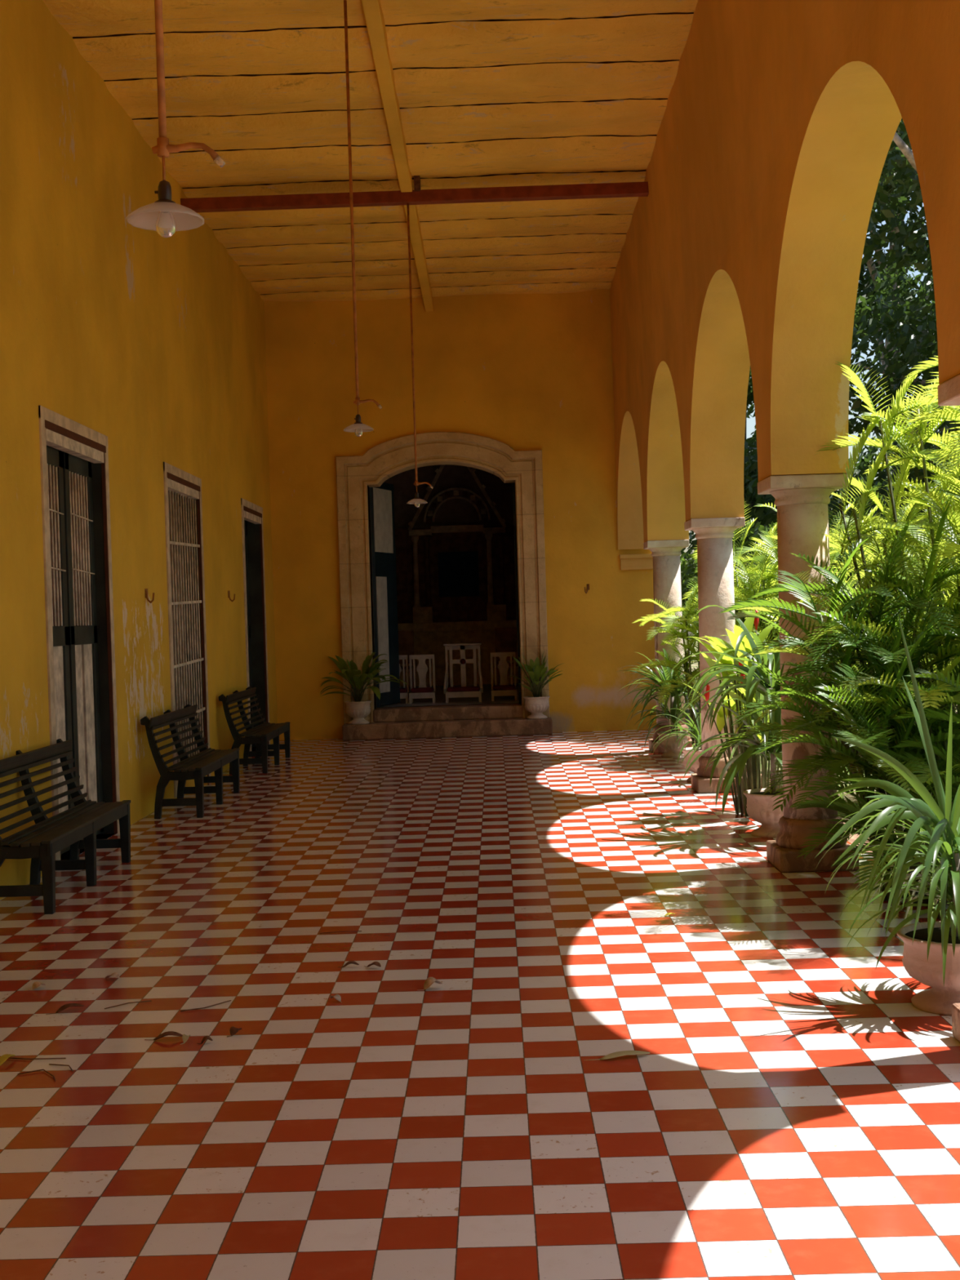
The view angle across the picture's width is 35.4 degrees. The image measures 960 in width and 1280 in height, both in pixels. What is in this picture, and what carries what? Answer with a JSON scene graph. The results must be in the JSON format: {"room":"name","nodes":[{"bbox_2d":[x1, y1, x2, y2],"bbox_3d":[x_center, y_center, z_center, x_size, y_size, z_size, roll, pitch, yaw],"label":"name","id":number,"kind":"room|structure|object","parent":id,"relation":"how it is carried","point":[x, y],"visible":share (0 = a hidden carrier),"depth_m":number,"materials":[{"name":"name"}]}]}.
{"room":"arcaded veranda","nodes":[
{"label":"arcaded veranda","id":0,"kind":"room"},
{"bbox_2d":[0,0,277,899],"bbox_3d":[-3.134,-1.526,6.232,0.400,6.400,28.450,-2,1,1],"label":"wall","id":1,"kind":"structure","parent":0,"point":[153,344],"depth_m":11.93,"materials":[{"name":"paint"}]},
{"bbox_2d":[38,405,119,860],"bbox_3d":[-2.915,-0.027,10.735,0.177,3.050,1.710,-2,1,1],"label":"door","id":2,"kind":"structure","parent":1,"relation":"in","point":[74,456],"depth_m":11.04,"materials":[{"name":"white paint"}]},
{"bbox_2d":[144,588,154,603],"bbox_3d":[-2.791,-0.372,12.694,0.116,0.128,0.040,-1,1,36],"label":"wall hook","id":3,"kind":"object","parent":1,"relation":"attached to","point":[145,589],"visible":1,"depth_m":12.70,"materials":[{"name":"metal"}]},
{"bbox_2d":[163,462,210,797],"bbox_3d":[-2.980,-0.098,14.435,0.377,3.040,1.690,-2,1,1],"label":"window","id":4,"kind":"structure","parent":1,"relation":"in","point":[182,489],"depth_m":14.67,"materials":[{"name":"white paint"}]},
{"bbox_2d":[168,490,188,762],"bbox_3d":[-2.974,-0.091,14.335,0.050,2.810,1.270,-2,1,1],"label":"shutter","id":5,"kind":"object","parent":4,"relation":"attached to","point":[168,491],"depth_m":14.67,"materials":[{"name":"white wood"}]},
{"bbox_2d":[227,590,235,601],"bbox_3d":[-2.754,-0.485,16.653,0.116,0.128,0.040,-1,1,36],"label":"wall hook","id":6,"kind":"object","parent":1,"relation":"attached to","point":[228,591],"visible":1,"depth_m":16.66,"materials":[{"name":"metal"}]},
{"bbox_2d":[240,497,270,751],"bbox_3d":[-2.870,-0.154,18.533,0.237,3.060,1.570,-2,1,1],"label":"door","id":7,"kind":"structure","parent":1,"relation":"in","point":[252,531],"depth_m":19.21,"materials":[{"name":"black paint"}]},
{"bbox_2d":[180,175,648,213],"bbox_3d":[-0.638,-4.406,14.729,4.630,0.258,0.140,-2,1,1],"label":"tie beam","id":8,"kind":"structure","parent":1,"relation":"attached to","point":[418,196],"depth_m":14.68,"materials":[{"name":"red painted metal"}]},
{"bbox_2d":[406,203,433,507],"bbox_3d":[-0.651,-2.808,14.755,0.235,3.011,0.204,-1,1,38],"label":"pendant lamp","id":9,"kind":"object","parent":8,"relation":"hanging from","point":[416,501],"visible":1,"depth_m":14.76,"materials":[{"name":"white"}]},
{"bbox_2d":[42,0,697,302],"bbox_3d":[-0.700,-4.541,6.011,5.250,0.474,28.750,-2,1,1],"label":"ceiling","id":10,"kind":"structure","parent":0,"point":[491,93],"depth_m":12.83,"materials":[{"name":"yellow wood"}]},
{"bbox_2d":[126,0,225,237],"bbox_3d":[-0.869,-2.624,3.958,0.235,3.111,0.204,-1,1,38],"label":"pendant lamp","id":11,"kind":"object","parent":10,"relation":"hanging from","point":[165,216],"visible":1,"depth_m":3.98,"materials":[{"name":"white"}]},
{"bbox_2d":[154,180,171,199],"bbox_3d":[-0.841,-1.190,3.990,0.045,0.060,0.035,-2,1,1],"label":"socket","id":12,"kind":"object","parent":11,"relation":"attached to","point":[164,188],"depth_m":3.98,"materials":[{"name":"brown metal"}]},
{"bbox_2d":[361,0,433,311],"bbox_3d":[-0.770,-4.271,6.041,0.122,0.220,28.001,-2,1,0],"label":"ceiling beam","id":13,"kind":"structure","parent":10,"relation":"attached to","point":[372,10],"depth_m":12.62,"materials":[{"name":"yellow wood"}]},
{"bbox_2d":[342,0,382,436],"bbox_3d":[-0.846,-2.820,10.056,0.235,2.911,0.204,-1,1,38],"label":"pendant lamp","id":14,"kind":"object","parent":13,"relation":"hanging from","point":[357,427],"visible":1,"depth_m":10.06,"materials":[{"name":"white"}]},
{"bbox_2d":[354,413,360,422],"bbox_3d":[-0.821,-1.486,10.086,0.045,0.060,0.035,-2,1,1],"label":"socket","id":15,"kind":"object","parent":14,"relation":"attached to","point":[357,418],"depth_m":10.07,"materials":[{"name":"black metal"}]},
{"bbox_2d":[383,464,513,528],"bbox_3d":[-0.964,-1.905,24.018,6.900,6.125,7.130,-2,1,1],"label":"wall","id":16,"kind":"structure","parent":0,"point":[454,512],"depth_m":27.37,"materials":[{"name":"paint"}]},
{"bbox_2d":[379,683,519,707],"bbox_3d":[-0.878,1.007,23.968,6.500,0.300,6.920,-2,1,1],"label":"floor","id":17,"kind":"structure","parent":0,"point":[486,695],"depth_m":21.77,"materials":[{"name":"stone"}]},
{"bbox_2d":[399,654,408,703],"bbox_3d":[-1.211,0.565,21.527,0.365,0.680,0.335,-2,1,1],"label":"wooden chair","id":18,"kind":"object","parent":17,"relation":"on","point":[404,692],"visible":0.35,"depth_m":21.65,"materials":[{"name":"white paint"}]},
{"bbox_2d":[400,688,407,693],"bbox_3d":[-1.206,0.725,21.517,0.320,0.060,0.280,-2,1,1],"label":"cushion","id":19,"kind":"object","parent":18,"relation":"on","point":[402,690],"depth_m":21.38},
{"bbox_2d":[398,630,413,688],"bbox_3d":[-1.253,0.366,23.422,0.440,1.020,0.400,-2,1,1],"label":"chair","id":20,"kind":"object","parent":17,"relation":"on","point":[406,637],"visible":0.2,"depth_m":23.59,"materials":[{"name":"brown wood"}]},
{"bbox_2d":[408,654,435,703],"bbox_3d":[-0.827,0.554,21.443,0.365,0.680,0.335,-2,1,1],"label":"wooden chair","id":21,"kind":"object","parent":17,"relation":"on","point":[422,691],"visible":1,"depth_m":21.57,"materials":[{"name":"white paint"}]},
{"bbox_2d":[410,687,434,693],"bbox_3d":[-0.822,0.715,21.433,0.320,0.060,0.280,-2,1,1],"label":"cushion","id":22,"kind":"object","parent":21,"relation":"on","point":[419,690],"depth_m":21.30,"materials":[{"name":"red fabric"}]},
{"bbox_2d":[395,464,518,686],"bbox_3d":[-0.461,-1.246,26.829,2.550,4.090,0.720,-2,1,1],"label":"altarpiece","id":23,"kind":"object","parent":17,"relation":"on","point":[455,584],"visible":0.88,"depth_m":26.86,"materials":[{"name":"brown wood"}]},
{"bbox_2d":[437,551,479,596],"bbox_3d":[-0.383,-1.180,26.945,0.720,0.800,0.070,-2,1,1],"label":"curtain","id":24,"kind":"object","parent":23,"relation":"hanging from","point":[458,571],"depth_m":26.91,"materials":[{"name":"black fabric"}]},
{"bbox_2d":[443,643,483,702],"bbox_3d":[-0.240,0.465,21.389,0.550,0.825,0.389,-2,1,1],"label":"wooden chair","id":25,"kind":"object","parent":17,"relation":"on","point":[463,691],"visible":1,"depth_m":21.47,"materials":[{"name":"white paint"}]},
{"bbox_2d":[447,686,479,692],"bbox_3d":[-0.233,0.698,21.357,0.460,0.060,0.280,-2,1,1],"label":"cushion","id":26,"kind":"object","parent":25,"relation":"on","point":[452,689],"depth_m":21.22,"materials":[{"name":"red fabric"}]},
{"bbox_2d":[490,652,517,701],"bbox_3d":[0.338,0.519,21.461,0.365,0.680,0.335,-2,1,1],"label":"wooden chair","id":27,"kind":"object","parent":17,"relation":"on","point":[503,689],"visible":1,"depth_m":21.59,"materials":[{"name":"white paint"}]},
{"bbox_2d":[493,684,515,690],"bbox_3d":[0.342,0.679,21.451,0.320,0.060,0.280,-2,1,1],"label":"cushion","id":28,"kind":"object","parent":27,"relation":"on","point":[496,687],"depth_m":21.32,"materials":[{"name":"red fabric"}]},
{"bbox_2d":[494,626,517,684],"bbox_3d":[0.466,0.315,23.404,0.440,1.020,0.400,-2,1,1],"label":"chair","id":29,"kind":"object","parent":17,"relation":"on","point":[506,641],"visible":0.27,"depth_m":23.57,"materials":[{"name":"brown wood"}]},
{"bbox_2d":[263,288,656,740],"bbox_3d":[-0.255,-1.831,20.267,5.090,6.400,0.380,-2,1,1],"label":"wall","id":30,"kind":"structure","parent":0,"point":[521,371],"depth_m":20.07,"materials":[{"name":"paint"}]},
{"bbox_2d":[373,482,399,706],"bbox_3d":[-1.344,-0.648,20.938,0.082,3.100,0.860,-1,1,19],"label":"door","id":31,"kind":"structure","parent":30,"relation":"in","point":[383,495],"depth_m":20.95,"materials":[{"name":"teal paint"}]},
{"bbox_2d":[335,431,549,724],"bbox_3d":[-0.499,-0.850,20.242,2.750,3.855,0.465,-2,1,1],"label":"door surround","id":32,"kind":"object","parent":30,"relation":"attached to","point":[355,474],"visible":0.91,"depth_m":20.03,"materials":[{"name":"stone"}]},
{"bbox_2d":[584,583,589,593],"bbox_3d":[1.420,-0.683,20.034,0.040,0.128,0.116,-1,1,31],"label":"wall hook","id":33,"kind":"object","parent":30,"relation":"attached to","point":[588,584],"visible":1,"depth_m":20.06,"materials":[{"name":"metal"}]},
{"bbox_2d":[619,553,653,570],"bbox_3d":[2.098,-1.040,20.039,0.470,0.205,0.095,-2,1,1],"label":"trim","id":34,"kind":"structure","parent":30,"relation":"attached to","point":[628,562],"depth_m":20.02,"materials":[{"name":"paint"}]},
{"bbox_2d":[0,729,959,1279],"bbox_3d":[-0.407,1.556,6.080,5.670,0.120,28.100,-2,1,1],"label":"floor","id":35,"kind":"structure","parent":0,"point":[791,1112],"depth_m":5.52,"materials":[{"name":"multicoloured tile"}]},
{"bbox_2d":[0,1053,15,1065],"bbox_3d":[-1.734,1.530,5.463,0.032,0.027,0.163,-2,1,13],"label":"fallen leaf","id":36,"kind":"object","parent":35,"relation":"on","point":[3,1058],"visible":1,"depth_m":5.48,"materials":[{"name":"yellow plant"}]},
{"bbox_2d":[17,1069,55,1081],"bbox_3d":[-1.543,1.537,5.318,0.187,0.006,0.077,-1,1,30],"label":"twig","id":37,"kind":"object","parent":35,"relation":"on","point":[53,1076],"visible":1,"depth_m":5.34,"materials":[{"name":"brown wood"}]},
{"bbox_2d":[27,981,45,990],"bbox_3d":[-1.945,1.519,6.596,0.051,0.027,0.082,-1,1,39],"label":"fallen leaf","id":38,"kind":"object","parent":35,"relation":"on","point":[35,984],"visible":1,"depth_m":6.60,"materials":[{"name":"orange plant"}]},
{"bbox_2d":[8,1057,66,1059],"bbox_3d":[-1.640,1.537,5.518,0.242,0.005,0.020,-2,1,8],"label":"twig","id":39,"kind":"object","parent":35,"relation":"on","point":[9,1057],"visible":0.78,"depth_m":5.51,"materials":[{"name":"brown wood"}]},
{"bbox_2d":[48,1063,73,1071],"bbox_3d":[-1.496,1.534,5.405,0.144,0.006,0.032,-1,1,40],"label":"twig","id":40,"kind":"object","parent":35,"relation":"on","point":[49,1064],"visible":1,"depth_m":5.42,"materials":[{"name":"brown wood"}]},
{"bbox_2d":[45,1003,84,1014],"bbox_3d":[-1.707,1.518,6.189,0.163,0.027,0.038,-2,1,-40],"label":"fallen leaf","id":41,"kind":"object","parent":35,"relation":"on","point":[68,1005],"visible":1,"depth_m":6.20,"materials":[{"name":"brown plant"}]},
{"bbox_2d":[0,738,130,914],"bbox_3d":[-2.610,1.092,9.214,0.495,0.846,1.860,-2,1,1],"label":"slatted bench","id":42,"kind":"object","parent":35,"relation":"on","point":[40,842],"visible":1,"depth_m":9.19,"materials":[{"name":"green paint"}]},
{"bbox_2d":[102,972,119,978],"bbox_3d":[-1.658,1.508,6.736,0.098,0.027,0.045,-1,1,24],"label":"fallen leaf","id":43,"kind":"object","parent":35,"relation":"on","point":[115,975],"visible":1,"depth_m":6.73,"materials":[{"name":"brown plant"}]},
{"bbox_2d":[104,1000,151,1008],"bbox_3d":[-1.473,1.520,6.274,0.204,0.005,0.028,-2,1,-32],"label":"twig","id":44,"kind":"object","parent":35,"relation":"on","point":[150,1000],"visible":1,"depth_m":6.29,"materials":[{"name":"brown wood"}]},
{"bbox_2d":[144,1031,182,1039],"bbox_3d":[-1.204,1.510,5.724,0.147,0.027,0.038,-2,1,-8],"label":"fallen leaf","id":45,"kind":"object","parent":35,"relation":"on","point":[169,1033],"visible":1,"depth_m":5.73,"materials":[{"name":"brown plant"}]},
{"bbox_2d":[180,1033,190,1044],"bbox_3d":[-1.114,1.508,5.686,0.026,0.027,0.082,-2,1,5],"label":"fallen leaf","id":46,"kind":"object","parent":35,"relation":"on","point":[184,1037],"visible":1,"depth_m":5.68,"materials":[{"name":"beige plant"}]},
{"bbox_2d":[140,703,239,818],"bbox_3d":[-2.512,1.028,13.183,0.495,0.846,1.860,-2,1,1],"label":"slatted bench","id":47,"kind":"object","parent":35,"relation":"on","point":[196,767],"visible":1,"depth_m":12.90,"materials":[{"name":"green paint"}]},
{"bbox_2d":[196,1035,213,1044],"bbox_3d":[-1.035,1.506,5.653,0.058,0.027,0.032,-2,1,-17],"label":"fallen leaf","id":48,"kind":"object","parent":35,"relation":"on","point":[205,1037],"visible":1,"depth_m":5.66,"materials":[{"name":"brown plant"}]},
{"bbox_2d":[180,1000,231,1011],"bbox_3d":[-1.124,1.511,6.200,0.235,0.004,0.031,-2,1,-39],"label":"twig","id":49,"kind":"object","parent":35,"relation":"on","point":[229,1000],"visible":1,"depth_m":6.18,"materials":[{"name":"brown wood"}]},
{"bbox_2d":[227,1026,241,1036],"bbox_3d":[-0.942,1.502,5.765,0.038,0.027,0.082,-1,1,22],"label":"fallen leaf","id":50,"kind":"object","parent":35,"relation":"on","point":[233,1030],"visible":1,"depth_m":5.76,"materials":[{"name":"brown plant"}]},
{"bbox_2d":[218,686,290,774],"bbox_3d":[-2.478,0.972,16.662,0.495,0.846,1.860,-2,1,1],"label":"slatted bench","id":51,"kind":"object","parent":35,"relation":"on","point":[260,735],"visible":0.98,"depth_m":16.49,"materials":[{"name":"green paint"}]},
{"bbox_2d":[329,994,341,1002],"bbox_3d":[-0.593,1.484,6.225,0.074,0.027,0.038,-1,1,37],"label":"fallen leaf","id":52,"kind":"object","parent":35,"relation":"on","point":[337,997],"visible":1,"depth_m":6.23,"materials":[{"name":"plant"}]},
{"bbox_2d":[320,930,361,933],"bbox_3d":[-0.705,1.477,7.599,0.212,0.005,0.010,-2,1,-8],"label":"twig","id":53,"kind":"object","parent":35,"relation":"on","point":[348,931],"visible":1,"depth_m":7.60,"materials":[{"name":"brown wood"}]},
{"bbox_2d":[337,960,359,967],"bbox_3d":[-0.599,1.475,6.829,0.098,0.027,0.026,-2,1,-5],"label":"fallen leaf","id":54,"kind":"object","parent":35,"relation":"on","point":[349,962],"visible":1,"depth_m":6.83,"materials":[{"name":"brown plant"}]},
{"bbox_2d":[364,961,381,967],"bbox_3d":[-0.491,1.472,6.805,0.098,0.027,0.038,-1,1,29],"label":"fallen leaf","id":55,"kind":"object","parent":35,"relation":"on","point":[376,963],"visible":1,"depth_m":6.80,"materials":[{"name":"brown plant"}]},
{"bbox_2d":[419,977,442,990],"bbox_3d":[-0.212,1.461,6.380,0.114,0.044,0.064,-2,1,-28],"label":"fallen leaf","id":56,"kind":"object","parent":35,"relation":"on","point":[429,981],"visible":1,"depth_m":6.39,"materials":[{"name":"brown plant"}]},
{"bbox_2d":[342,702,552,740],"bbox_3d":[-0.428,1.089,20.245,2.770,0.375,0.960,-2,1,1],"label":"stone step","id":57,"kind":"structure","parent":35,"relation":"on","point":[479,720],"depth_m":19.78,"materials":[{"name":"brown stone"}]},
{"bbox_2d":[320,652,408,724],"bbox_3d":[-1.538,0.593,20.027,1.204,1.030,1.269,-2,1,1],"label":"potted fern","id":58,"kind":"object","parent":57,"relation":"on","point":[357,710],"visible":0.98,"depth_m":19.85,"materials":[{"name":"green plant"}]},
{"bbox_2d":[344,700,371,724],"bbox_3d":[-1.615,0.962,19.954,0.357,0.300,0.357,-2,1,1],"label":"pot","id":59,"kind":"object","parent":58,"relation":"on","point":[357,710],"depth_m":19.84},
{"bbox_2d":[508,651,564,719],"bbox_3d":[0.799,0.590,19.943,0.694,0.899,0.698,-2,1,-17],"label":"potted fern","id":60,"kind":"object","parent":57,"relation":"on","point":[536,705],"visible":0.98,"depth_m":19.83,"materials":[{"name":"green plant"}]},
{"bbox_2d":[523,695,550,719],"bbox_3d":[0.754,0.896,19.940,0.357,0.290,0.357,-2,1,1],"label":"pot","id":61,"kind":"object","parent":60,"relation":"on","point":[536,704],"depth_m":19.82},
{"bbox_2d":[583,1050,649,1060],"bbox_3d":[0.485,1.470,5.312,0.244,0.017,0.045,-2,1,-14],"label":"fallen leaf","id":62,"kind":"object","parent":35,"relation":"on","point":[617,1054],"visible":1,"depth_m":5.32,"materials":[{"name":"brown plant"}]},
{"bbox_2d":[617,648,699,757],"bbox_3d":[2.076,0.670,16.298,1.166,1.185,1.190,-2,1,1],"label":"potted plant","id":63,"kind":"object","parent":35,"relation":"on","point":[673,749],"visible":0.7,"depth_m":16.24,"materials":[{"name":"green plant"}]},
{"bbox_2d":[660,912,675,916],"bbox_3d":[0.972,1.419,7.761,0.082,0.015,0.026,-2,1,-22],"label":"fallen leaf","id":64,"kind":"object","parent":35,"relation":"on","point":[667,913],"visible":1,"depth_m":7.76,"materials":[{"name":"yellow plant"}]},
{"bbox_2d":[643,539,695,753],"bbox_3d":[2.124,0.070,16.893,0.470,2.362,0.470,-2,1,1],"label":"stone column","id":65,"kind":"structure","parent":35,"relation":"on","point":[666,554],"depth_m":16.75,"materials":[{"name":"beige stone"}]},
{"bbox_2d":[648,702,702,782],"bbox_3d":[2.001,0.889,13.835,0.944,0.827,0.892,-2,1,1],"label":"potted plant","id":66,"kind":"object","parent":35,"relation":"on","point":[695,766],"visible":0.39,"depth_m":13.77,"materials":[{"name":"green plant"}]},
{"bbox_2d":[632,576,740,746],"bbox_3d":[2.214,0.229,15.741,1.201,2.079,1.370,-2,1,1],"label":"palm","id":67,"kind":"object","parent":35,"relation":"on","point":[686,623],"visible":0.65,"depth_m":15.68,"materials":[{"name":"plant"}]},
{"bbox_2d":[684,517,747,793],"bbox_3d":[2.078,0.130,13.124,0.470,2.362,0.470,-2,1,1],"label":"stone column","id":68,"kind":"structure","parent":35,"relation":"on","point":[714,536],"depth_m":12.98,"materials":[{"name":"beige stone"}]},
{"bbox_2d":[684,608,782,816],"bbox_3d":[2.064,0.550,11.522,0.986,1.576,1.027,-2,1,1],"label":"potted plant","id":69,"kind":"object","parent":35,"relation":"on","point":[753,765],"visible":0.41,"depth_m":11.44,"materials":[{"name":"green plant"}]},
{"bbox_2d":[658,604,860,838],"bbox_3d":[2.016,0.550,10.427,1.516,1.611,1.578,-2,1,1],"label":"potted plant","id":70,"kind":"object","parent":35,"relation":"on","point":[760,807],"visible":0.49,"depth_m":10.36,"materials":[{"name":"green plant"}]},
{"bbox_2d":[757,473,859,872],"bbox_3d":[1.991,0.195,9.155,0.470,2.362,0.470,-2,1,1],"label":"stone column","id":71,"kind":"structure","parent":35,"relation":"on","point":[802,502],"depth_m":9.01,"materials":[{"name":"beige stone"}]},
{"bbox_2d":[689,733,951,906],"bbox_3d":[2.519,1.470,6.250,0.178,0.130,28.500,-2,1,1],"label":"trim","id":72,"kind":"structure","parent":35,"relation":"on","point":[854,837],"depth_m":10.18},
{"bbox_2d":[706,495,959,907],"bbox_3d":[2.183,0.319,8.026,2.006,2.144,1.724,-1,1,34],"label":"palm","id":73,"kind":"object","parent":35,"relation":"on","point":[822,646],"visible":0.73,"depth_m":7.89,"materials":[{"name":"plant"}]},
{"bbox_2d":[764,630,959,919],"bbox_3d":[2.381,0.668,7.646,1.749,1.449,2.037,-2,1,-10],"label":"palm","id":74,"kind":"object","parent":35,"relation":"on","point":[886,772],"visible":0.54,"depth_m":7.46,"materials":[{"name":"plant"}]},
{"bbox_2d":[814,612,959,1016],"bbox_3d":[1.882,0.654,5.908,1.121,1.551,0.979,-2,1,13],"label":"potted plant","id":75,"kind":"object","parent":35,"relation":"on","point":[931,948],"visible":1,"depth_m":5.79,"materials":[{"name":"green plant"}]},
{"bbox_2d":[937,373,959,1042],"bbox_3d":[1.911,0.258,5.207,0.470,2.362,0.470,-2,1,1],"label":"stone column","id":76,"kind":"structure","parent":35,"relation":"on","point":[948,392],"depth_m":5.35,"materials":[{"name":"beige stone"}]},
{"bbox_2d":[609,0,959,549],"bbox_3d":[1.843,-1.672,5.982,0.614,6.400,28.053,-2,1,1],"label":"wall","id":77,"kind":"structure","parent":0,"point":[744,250],"depth_m":8.90,"materials":[{"name":"paint"}]},
{"label":"outside","id":78,"kind":"structure","parent":0,"visible":0},
{"bbox_2d":[683,640,957,863],"bbox_3d":[15.188,1.021,14.872,150.000,0.001,150.000,-2,1,1],"label":"ground","id":79,"kind":"structure","parent":78,"point":[848,796],"depth_m":15.82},
{"bbox_2d":[680,366,777,624],"bbox_3d":[5.694,-3.269,33.539,5.996,8.933,4.462,-2,1,1],"label":"tree","id":80,"kind":"object","parent":79,"relation":"on","point":[750,391],"visible":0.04,"depth_m":33.20,"materials":[{"name":"green plant"}]},
{"bbox_2d":[680,507,845,617],"bbox_3d":[4.621,-0.440,24.437,2.729,3.418,3.303,-1,1,26],"label":"shrub","id":81,"kind":"object","parent":79,"relation":"on","point":[688,570],"visible":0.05,"depth_m":23.79,"materials":[{"name":"green plant"}]},
{"bbox_2d":[657,502,876,764],"bbox_3d":[3.078,-0.131,15.409,2.121,2.761,2.335,-2,1,-25],"label":"palm","id":82,"kind":"object","parent":79,"relation":"on","point":[749,589],"visible":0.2,"depth_m":15.32,"materials":[{"name":"plant"}]},
{"bbox_2d":[733,554,839,697],"bbox_3d":[3.816,0.139,19.069,1.624,2.472,1.846,-1,1,27],"label":"shrub","id":83,"kind":"object","parent":79,"relation":"on","point":[745,562],"visible":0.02,"depth_m":18.73,"materials":[{"name":"green plant"}]},
{"bbox_2d":[736,473,959,789],"bbox_3d":[3.768,-0.155,12.921,3.182,2.848,3.067,-1,1,14],"label":"palm","id":84,"kind":"object","parent":79,"relation":"on","point":[832,544],"visible":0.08,"depth_m":13.06,"materials":[{"name":"plant"}]},
{"bbox_2d":[741,183,959,540],"bbox_3d":[8.152,-5.860,30.369,9.600,14.053,8.378,-2,1,-28],"label":"tree","id":85,"kind":"object","parent":79,"relation":"on","point":[864,285],"visible":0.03,"depth_m":30.28,"materials":[{"name":"green plant"}]},
{"bbox_2d":[753,355,959,806],"bbox_3d":[3.145,-0.274,8.228,3.177,3.267,3.320,-2,1,-12],"label":"palm","id":86,"kind":"object","parent":79,"relation":"on","point":[927,495],"visible":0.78,"depth_m":8.42,"materials":[{"name":"plant"}]},
{"bbox_2d":[830,118,959,633],"bbox_3d":[7.598,-5.101,23.038,7.496,12.800,8.888,-2,1,1],"label":"tree","id":87,"kind":"object","parent":79,"relation":"on","point":[900,169],"visible":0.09,"depth_m":21.94,"materials":[{"name":"green plant"}]},
{"bbox_2d":[875,528,959,704],"bbox_3d":[5.904,-0.143,17.017,2.902,2.969,2.906,-2,1,1],"label":"shrub","id":88,"kind":"object","parent":79,"relation":"on","point":[945,594],"visible":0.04,"depth_m":16.68,"materials":[{"name":"green plant"}]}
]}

